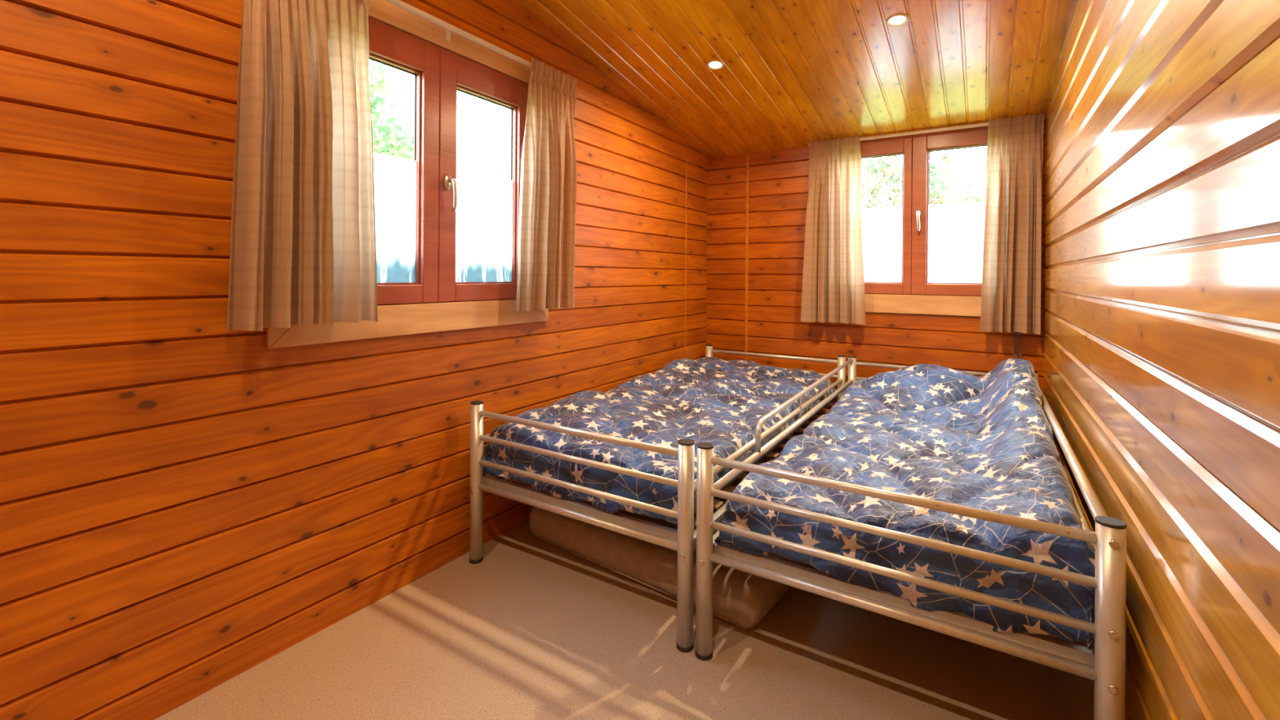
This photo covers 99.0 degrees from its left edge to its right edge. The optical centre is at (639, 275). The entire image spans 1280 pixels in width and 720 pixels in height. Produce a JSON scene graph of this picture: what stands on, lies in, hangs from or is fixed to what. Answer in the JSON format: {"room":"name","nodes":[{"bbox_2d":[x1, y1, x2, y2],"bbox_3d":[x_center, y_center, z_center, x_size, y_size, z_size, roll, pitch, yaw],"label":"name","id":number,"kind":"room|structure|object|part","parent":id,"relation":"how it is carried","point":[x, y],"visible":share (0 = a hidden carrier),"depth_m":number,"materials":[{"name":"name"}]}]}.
{"room":"cabin bedroom","nodes":[
{"label":"cabin bedroom","id":0,"kind":"room"},
{"bbox_2d":[0,0,707,719],"bbox_3d":[-0.791,-0.285,2.102,0.070,2.807,4.750,0,0,32],"label":"wall","id":1,"kind":"structure","parent":0,"point":[187,501],"depth_m":1.44,"materials":[{"name":"brown wood"}]},
{"bbox_2d":[266,0,548,348],"bbox_3d":[-0.752,-0.371,2.093,0.142,1.170,1.423,0,0,32],"label":"window","id":2,"kind":"structure","parent":1,"relation":"in","point":[444,233],"depth_m":2.06,"materials":[{"name":"red paint"}]},
{"bbox_2d":[226,0,377,332],"bbox_3d":[-0.963,-0.405,1.593,0.106,1.106,0.401,0,0,32],"label":"curtain","id":3,"kind":"object","parent":2,"relation":"hanging from","point":[303,246],"visible":1,"depth_m":1.56,"materials":[{"name":"beige fabric"}]},
{"bbox_3d":[-0.907,-0.381,1.882,0.057,0.966,0.468,0,0,32],"label":"sash","id":4,"kind":"part","parent":2,"relation":"part of","materials":[{"name":"red paint"}]},
{"bbox_3d":[-0.793,-0.380,2.107,0.056,0.972,0.975,0,0,32],"label":"frame","id":5,"kind":"part","parent":2,"relation":"part of","materials":[{"name":"red paint"}]},
{"bbox_3d":[-0.718,-0.315,2.083,0.050,0.146,0.028,0,0,32],"label":"handle","id":6,"kind":"part","parent":2,"relation":"part of","materials":[{"name":"gold metal"}]},
{"bbox_3d":[-0.712,-0.917,2.070,0.057,0.042,1.423,0,0,32],"label":"curtain rail","id":7,"kind":"part","parent":2,"relation":"part of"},
{"bbox_3d":[-0.649,-0.379,2.293,0.057,0.966,0.499,0,0,32],"label":"sash","id":8,"kind":"part","parent":2,"relation":"part of","materials":[{"name":"red paint"}]},
{"bbox_2d":[515,57,577,311],"bbox_3d":[-0.408,-0.392,2.475,0.083,1.098,0.370,0,0,32],"label":"curtain","id":9,"kind":"object","parent":2,"relation":"hanging from","point":[548,168],"visible":1,"depth_m":2.45,"materials":[{"name":"beige fabric"}]},
{"bbox_2d":[684,141,687,358],"bbox_3d":[0.321,0.097,3.808,0.003,2.058,0.018,0,0,32],"label":"trim","id":10,"kind":"structure","parent":1,"relation":"attached to","point":[686,141],"depth_m":3.80,"materials":[{"name":"brown wood"}]},
{"bbox_2d":[154,520,1093,719],"bbox_3d":[0.090,1.150,1.542,2.174,0.050,4.890,0,0,32],"label":"floor","id":11,"kind":"structure","parent":0,"point":[536,628],"depth_m":1.58,"materials":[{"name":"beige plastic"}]},
{"bbox_2d":[469,344,845,653],"bbox_3d":[0.317,0.815,2.805,0.972,0.623,2.198,0,0,32],"label":"frame","id":12,"kind":"object","parent":11,"relation":"on","point":[685,537],"visible":0.59,"depth_m":1.87,"materials":[{"name":"silver metal"}]},
{"bbox_3d":[-0.641,0.805,2.145,0.049,0.605,0.049,0,0,32],"label":"post","id":13,"kind":"part","parent":12,"relation":"part of","materials":[{"name":"silver metal"}]},
{"bbox_3d":[-0.252,0.826,1.900,0.877,0.025,0.025,0,0,32],"label":"rail","id":14,"kind":"part","parent":12,"relation":"part of","materials":[{"name":"silver metal"}]},
{"bbox_3d":[-0.251,0.731,1.900,0.877,0.020,0.020,0,0,32],"label":"rail","id":15,"kind":"part","parent":12,"relation":"part of","materials":[{"name":"silver metal"}]},
{"bbox_3d":[-0.250,0.635,1.900,0.877,0.020,0.020,0,0,32],"label":"rail","id":16,"kind":"part","parent":12,"relation":"part of","materials":[{"name":"silver metal"}]},
{"bbox_3d":[-0.250,0.541,1.900,0.877,0.022,0.022,0,0,32],"label":"rail","id":17,"kind":"part","parent":12,"relation":"part of","materials":[{"name":"silver metal"}]},
{"bbox_3d":[0.138,0.811,1.655,0.049,0.605,0.049,0,0,32],"label":"post","id":18,"kind":"part","parent":12,"relation":"part of","materials":[{"name":"silver metal"}]},
{"bbox_3d":[0.498,0.813,3.958,0.049,0.605,0.049,0,0,32],"label":"post","id":19,"kind":"part","parent":12,"relation":"part of","materials":[{"name":"silver metal"}]},
{"bbox_2d":[693,399,832,513],"bbox_3d":[0.331,0.755,2.827,0.848,0.085,2.014,0,0,32],"label":"mattress","id":20,"kind":"object","parent":12,"relation":"on","point":[828,402],"visible":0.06,"depth_m":2.42,"materials":[{"name":"blue fabric"}]},
{"bbox_2d":[483,356,835,525],"bbox_3d":[0.302,0.666,2.804,0.912,0.276,2.084,0,0,32],"label":"duvet","id":21,"kind":"object","parent":20,"relation":"on","point":[720,402],"visible":0.85,"depth_m":2.25,"materials":[{"name":"blue fabric"}]},
{"bbox_3d":[0.709,0.659,2.562,0.025,0.025,2.099,0,0,32],"label":"rail","id":22,"kind":"part","parent":12,"relation":"part of","materials":[{"name":"silver metal"}]},
{"bbox_3d":[0.890,0.549,3.714,0.877,0.022,0.022,0,0,32],"label":"rail","id":23,"kind":"part","parent":12,"relation":"part of","materials":[{"name":"silver metal"}]},
{"bbox_3d":[0.889,0.643,3.714,0.877,0.020,0.020,0,0,32],"label":"rail","id":24,"kind":"part","parent":12,"relation":"part of","materials":[{"name":"silver metal"}]},
{"bbox_3d":[1.277,0.819,3.469,0.049,0.605,0.049,0,0,32],"label":"post","id":25,"kind":"part","parent":12,"relation":"part of","materials":[{"name":"silver metal"}]},
{"bbox_2d":[529,439,809,630],"bbox_3d":[0.451,1.052,2.685,1.070,0.150,1.724,0,0,38],"label":"mattress","id":26,"kind":"object","parent":11,"relation":"on","point":[741,599],"visible":0.27,"depth_m":1.95,"materials":[{"name":"beige fabric"}]},
{"bbox_2d":[694,355,1126,719],"bbox_3d":[1.150,0.821,2.281,0.973,0.623,2.198,0,0,32],"label":"frame","id":27,"kind":"object","parent":11,"relation":"on","point":[1108,673],"visible":0.58,"depth_m":1.33,"materials":[{"name":"silver metal"}]},
{"bbox_3d":[0.192,0.811,1.622,0.049,0.605,0.049,0,0,32],"label":"post","id":28,"kind":"part","parent":27,"relation":"part of","materials":[{"name":"silver metal"}]},
{"bbox_3d":[0.762,0.660,2.529,0.025,0.025,2.099,0,0,32],"label":"rail","id":29,"kind":"part","parent":27,"relation":"part of","materials":[{"name":"silver metal"}]},
{"bbox_3d":[0.874,0.585,2.705,0.021,0.134,1.682,0,0,32],"label":"guard rail","id":30,"kind":"part","parent":27,"relation":"part of","materials":[{"name":"silver metal"}]},
{"bbox_3d":[1.331,0.819,3.435,0.049,0.605,0.049,0,0,32],"label":"post","id":31,"kind":"part","parent":27,"relation":"part of","materials":[{"name":"silver metal"}]},
{"bbox_3d":[0.582,0.832,1.377,0.878,0.025,0.025,0,0,32],"label":"rail","id":32,"kind":"part","parent":27,"relation":"part of","materials":[{"name":"silver metal"}]},
{"bbox_3d":[0.582,0.737,1.377,0.878,0.020,0.020,0,0,32],"label":"rail","id":33,"kind":"part","parent":27,"relation":"part of","materials":[{"name":"silver metal"}]},
{"bbox_3d":[0.583,0.641,1.377,0.878,0.020,0.020,0,0,32],"label":"rail","id":34,"kind":"part","parent":27,"relation":"part of","materials":[{"name":"silver metal"}]},
{"bbox_3d":[0.584,0.547,1.377,0.878,0.022,0.022,0,0,32],"label":"rail","id":35,"kind":"part","parent":27,"relation":"part of","materials":[{"name":"silver metal"}]},
{"bbox_3d":[1.723,0.555,3.190,0.878,0.022,0.022,0,0,32],"label":"rail","id":36,"kind":"part","parent":27,"relation":"part of","materials":[{"name":"silver metal"}]},
{"bbox_3d":[1.543,0.550,2.038,0.025,0.025,2.099,0,0,32],"label":"rail","id":37,"kind":"part","parent":27,"relation":"part of","materials":[{"name":"silver metal"}]},
{"bbox_3d":[1.542,0.665,2.038,0.025,0.025,2.099,0,0,32],"label":"rail","id":38,"kind":"part","parent":27,"relation":"part of","materials":[{"name":"silver metal"}]},
{"bbox_3d":[0.972,0.817,1.132,0.049,0.605,0.049,0,0,32],"label":"post","id":39,"kind":"part","parent":27,"relation":"part of","materials":[{"name":"silver metal"}]},
{"bbox_3d":[1.165,0.761,2.304,0.849,0.086,2.014,0,0,32],"label":"mattress","id":40,"kind":"object","parent":27,"relation":"on","visible":0},
{"bbox_2d":[714,358,1094,653],"bbox_3d":[1.158,0.628,2.268,0.913,0.418,2.093,0,0,32],"label":"duvet","id":41,"kind":"object","parent":40,"relation":"on","point":[938,433],"visible":0.94,"depth_m":1.59,"materials":[{"name":"blue fabric"}]},
{"bbox_2d":[516,0,1071,158],"bbox_3d":[0.107,-1.303,1.542,2.174,0.875,4.890,0,0,32],"label":"ceiling","id":42,"kind":"structure","parent":0,"point":[795,73],"depth_m":2.66,"materials":[{"name":"brown wood"}]},
{"bbox_2d":[706,59,724,70],"bbox_3d":[0.384,-1.070,2.788,0.089,0.020,0.088,0,0,32],"label":"recessed light","id":43,"kind":"object","parent":42,"relation":"in","point":[715,64],"visible":1,"depth_m":2.78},
{"bbox_2d":[885,13,909,26],"bbox_3d":[1.084,-1.072,2.303,0.089,0.020,0.088,0,0,32],"label":"recessed light","id":44,"kind":"object","parent":42,"relation":"in","point":[896,20],"visible":1,"depth_m":2.30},
{"bbox_2d":[704,119,1046,435],"bbox_3d":[1.379,0.131,3.583,2.174,2.006,0.070,0,0,32],"label":"wall","id":45,"kind":"structure","parent":0,"point":[778,180],"depth_m":3.78,"materials":[{"name":"brown wood"}]},
{"bbox_2d":[744,153,748,359],"bbox_3d":[0.764,0.130,3.926,0.022,2.000,0.003,0,0,32],"label":"trim","id":46,"kind":"structure","parent":45,"relation":"attached to","point":[747,154],"depth_m":3.92,"materials":[{"name":"brown wood"}]},
{"bbox_2d":[808,115,1044,316],"bbox_3d":[1.685,-0.338,3.349,1.264,1.151,0.142,0,0,32],"label":"window","id":47,"kind":"structure","parent":45,"relation":"in","point":[908,247],"depth_m":3.32,"materials":[{"name":"red paint"}]},
{"bbox_2d":[800,136,865,324],"bbox_3d":[1.250,-0.282,3.522,0.392,1.185,0.102,0,0,32],"label":"curtain","id":48,"kind":"object","parent":47,"relation":"hanging from","point":[833,291],"visible":1,"depth_m":3.51,"materials":[{"name":"beige fabric"}]},
{"bbox_3d":[1.471,-0.397,3.506,0.491,1.030,0.057,0,0,32],"label":"sash","id":49,"kind":"part","parent":47,"relation":"part of","materials":[{"name":"red paint"}]},
{"bbox_3d":[1.682,-0.338,3.310,0.028,0.146,0.050,0,0,32],"label":"handle","id":50,"kind":"part","parent":47,"relation":"part of","materials":[{"name":"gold metal"}]},
{"bbox_3d":[1.692,-0.396,3.394,0.990,1.036,0.056,0,0,32],"label":"frame","id":51,"kind":"part","parent":47,"relation":"part of","materials":[{"name":"red paint"}]},
{"bbox_3d":[1.667,-0.338,3.354,1.210,1.150,0.016,0,0,32],"label":"casing","id":52,"kind":"part","parent":47,"relation":"part of","materials":[{"name":"brown wood"}]},
{"bbox_3d":[1.657,-0.859,3.298,1.264,0.018,0.023,0,0,32],"label":"curtain rail","id":53,"kind":"part","parent":47,"relation":"part of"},
{"bbox_3d":[1.889,-0.394,3.243,0.491,1.030,0.057,0,0,32],"label":"sash","id":54,"kind":"part","parent":47,"relation":"part of","materials":[{"name":"red paint"}]},
{"bbox_2d":[979,112,1044,334],"bbox_3d":[2.048,-0.276,3.019,0.284,1.190,0.100,0,0,32],"label":"curtain","id":55,"kind":"object","parent":47,"relation":"hanging from","point":[1011,290],"visible":1,"depth_m":3.00,"materials":[{"name":"beige fabric"}]},
{"bbox_2d":[1013,331,1022,359],"bbox_3d":[2.118,0.692,3.068,0.036,0.895,0.012,0,0,32],"label":"trim","id":56,"kind":"structure","parent":45,"relation":"attached to","point":[1017,335],"depth_m":3.06,"materials":[{"name":"brown wood"}]},
{"bbox_2d":[1042,0,1279,719],"bbox_3d":[0.991,-0.272,0.983,0.070,2.807,4.750,0,0,32],"label":"wall","id":57,"kind":"structure","parent":0,"point":[1161,366],"depth_m":0.93,"materials":[{"name":"brown wood"}]},
{"label":"outside","id":58,"kind":"structure","parent":0,"visible":0},
{"bbox_3d":[0.489,1.553,4.095,60.000,0.050,60.000,0,0,32],"label":"ground","id":59,"kind":"structure","parent":58,"visible":0},
{"bbox_2d":[368,60,413,159],"bbox_3d":[-4.315,-1.050,8.481,2.616,5.091,2.448,0,0,-40],"label":"tree","id":60,"kind":"object","parent":59,"relation":"on","point":[387,144],"visible":0.2,"depth_m":8.34,"materials":[{"name":"green plant"}]},
{"bbox_2d":[861,148,985,284],"bbox_3d":[4.164,-0.576,8.985,3.800,4.266,3.838,0,0,-13],"label":"tree","id":61,"kind":"object","parent":59,"relation":"on","point":[935,193],"visible":0.23,"depth_m":8.67,"materials":[{"name":"green plant"}]}
]}

